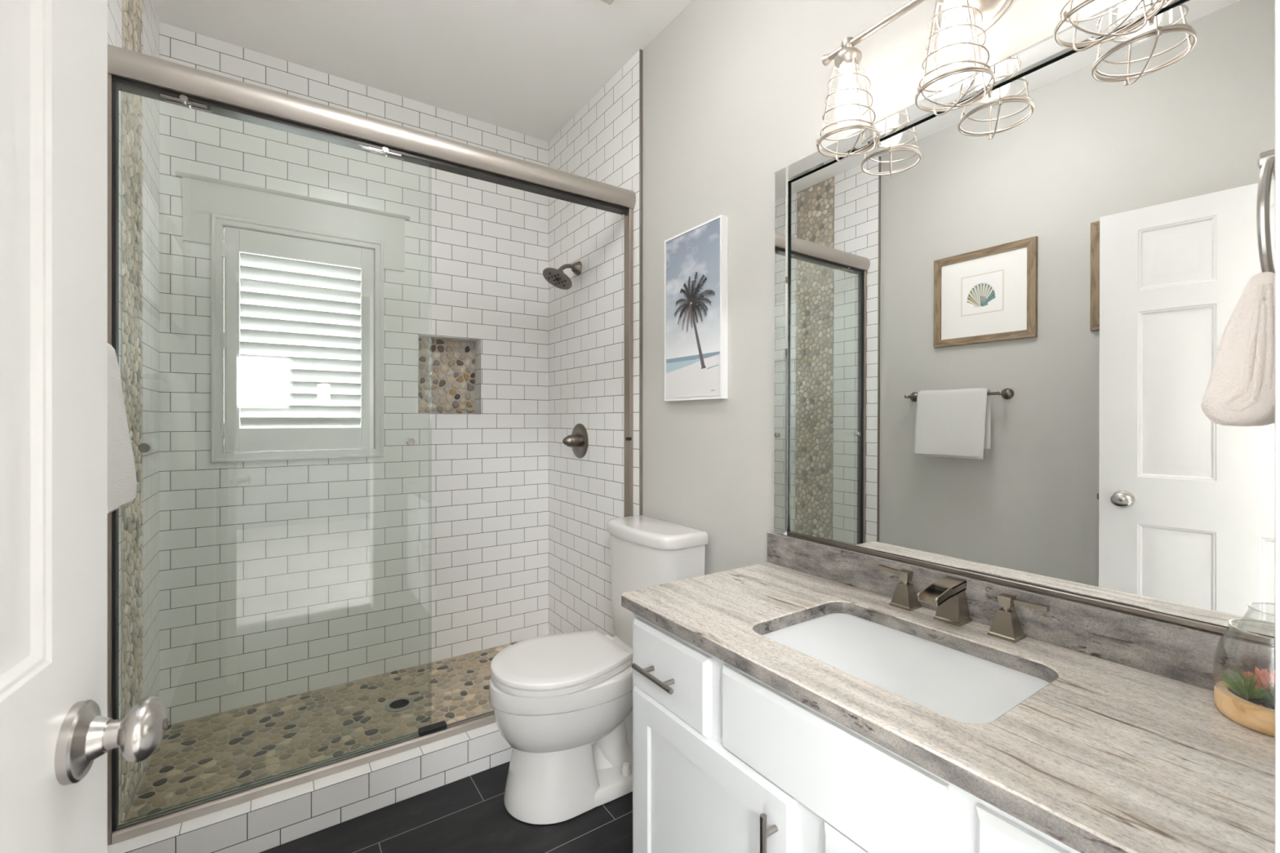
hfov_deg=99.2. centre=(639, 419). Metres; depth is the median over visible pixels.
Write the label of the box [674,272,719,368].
palm tree
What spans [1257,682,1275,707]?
air plant
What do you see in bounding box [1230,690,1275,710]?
gravel
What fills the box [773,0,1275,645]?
wall mirror
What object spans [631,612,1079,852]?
vanity cabinet
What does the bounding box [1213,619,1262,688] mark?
glass bowl
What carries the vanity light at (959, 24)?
attached to the wall at (735, 92)
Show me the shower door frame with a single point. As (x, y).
(131, 72)
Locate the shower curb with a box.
[107,722,512,852]
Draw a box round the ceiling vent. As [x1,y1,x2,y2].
[600,0,613,4]
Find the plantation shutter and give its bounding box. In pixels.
[220,226,373,452]
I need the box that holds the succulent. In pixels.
[1243,666,1275,699]
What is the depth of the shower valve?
2.69 m
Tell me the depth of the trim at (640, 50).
2.28 m
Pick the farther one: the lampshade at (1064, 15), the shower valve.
the shower valve
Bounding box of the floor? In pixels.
[124,634,632,852]
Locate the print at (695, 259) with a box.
[664,214,727,400]
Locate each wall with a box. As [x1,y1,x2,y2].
[107,0,159,824]
[159,22,548,724]
[548,0,1123,636]
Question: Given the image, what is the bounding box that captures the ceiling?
[153,0,692,142]
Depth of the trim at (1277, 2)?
0.35 m
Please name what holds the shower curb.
on the floor
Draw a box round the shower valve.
[562,423,588,457]
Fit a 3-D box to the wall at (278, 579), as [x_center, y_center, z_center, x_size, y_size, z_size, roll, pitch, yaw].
[-1.236,-0.157,2.646,1.868,2.788,0.150,0,0,-34]
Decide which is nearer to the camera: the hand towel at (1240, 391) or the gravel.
the hand towel at (1240, 391)
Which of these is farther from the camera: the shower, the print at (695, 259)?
the shower
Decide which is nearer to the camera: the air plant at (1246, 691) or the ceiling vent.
the air plant at (1246, 691)
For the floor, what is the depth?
1.89 m
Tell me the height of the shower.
0.146 m
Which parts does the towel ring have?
post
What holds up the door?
in the wall
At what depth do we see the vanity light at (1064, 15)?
0.94 m
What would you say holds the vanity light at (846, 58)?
attached to the wall at (735, 92)
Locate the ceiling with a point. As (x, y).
(526, 67)
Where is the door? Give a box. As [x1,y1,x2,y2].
[0,0,168,852]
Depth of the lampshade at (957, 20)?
1.14 m
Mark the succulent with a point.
(1265, 677)
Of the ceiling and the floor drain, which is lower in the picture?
the floor drain
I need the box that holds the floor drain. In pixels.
[384,697,413,712]
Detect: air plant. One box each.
[1221,667,1275,699]
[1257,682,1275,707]
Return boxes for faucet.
[877,564,1049,643]
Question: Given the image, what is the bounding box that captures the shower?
[542,261,582,289]
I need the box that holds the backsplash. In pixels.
[767,532,1275,690]
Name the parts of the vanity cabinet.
pull handle, drawer, door, pull handle, door, drawer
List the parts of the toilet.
bowl, lid, foot plate, tank, tank lid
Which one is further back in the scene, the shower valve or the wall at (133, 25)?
the shower valve
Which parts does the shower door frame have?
knob, glass panel, glass panel, header rail, knob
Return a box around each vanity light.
[815,0,925,161]
[914,0,1013,115]
[1053,0,1166,51]
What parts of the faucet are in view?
lever, handle, spout, handle, lever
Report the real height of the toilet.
0.840 m
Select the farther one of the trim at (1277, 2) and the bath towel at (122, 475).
the bath towel at (122, 475)
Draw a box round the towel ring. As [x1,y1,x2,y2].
[1256,148,1275,273]
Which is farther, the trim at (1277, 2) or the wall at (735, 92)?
the wall at (735, 92)
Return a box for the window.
[174,170,409,462]
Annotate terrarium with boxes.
[1213,618,1275,737]
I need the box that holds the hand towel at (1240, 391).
[1200,271,1275,426]
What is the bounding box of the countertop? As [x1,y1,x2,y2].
[621,532,1275,852]
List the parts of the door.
panel, knob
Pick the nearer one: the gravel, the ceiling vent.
the gravel
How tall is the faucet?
0.090 m
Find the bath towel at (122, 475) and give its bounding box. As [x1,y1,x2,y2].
[107,343,137,513]
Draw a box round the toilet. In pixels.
[488,515,708,824]
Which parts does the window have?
cornice, casing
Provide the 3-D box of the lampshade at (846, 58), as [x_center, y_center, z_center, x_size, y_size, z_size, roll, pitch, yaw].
[0.519,-0.802,1.358,0.148,0.290,0.148,0,0,-34]
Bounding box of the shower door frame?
[107,44,635,845]
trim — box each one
[639,48,642,515]
[1275,0,1279,852]
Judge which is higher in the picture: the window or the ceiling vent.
the ceiling vent
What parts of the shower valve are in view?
handle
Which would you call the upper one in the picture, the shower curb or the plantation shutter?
the plantation shutter
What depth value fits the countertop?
0.85 m
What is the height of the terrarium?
0.136 m
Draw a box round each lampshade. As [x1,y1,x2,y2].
[815,36,880,161]
[914,0,995,115]
[1053,0,1166,51]
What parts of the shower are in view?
arm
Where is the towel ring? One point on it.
(1266, 160)

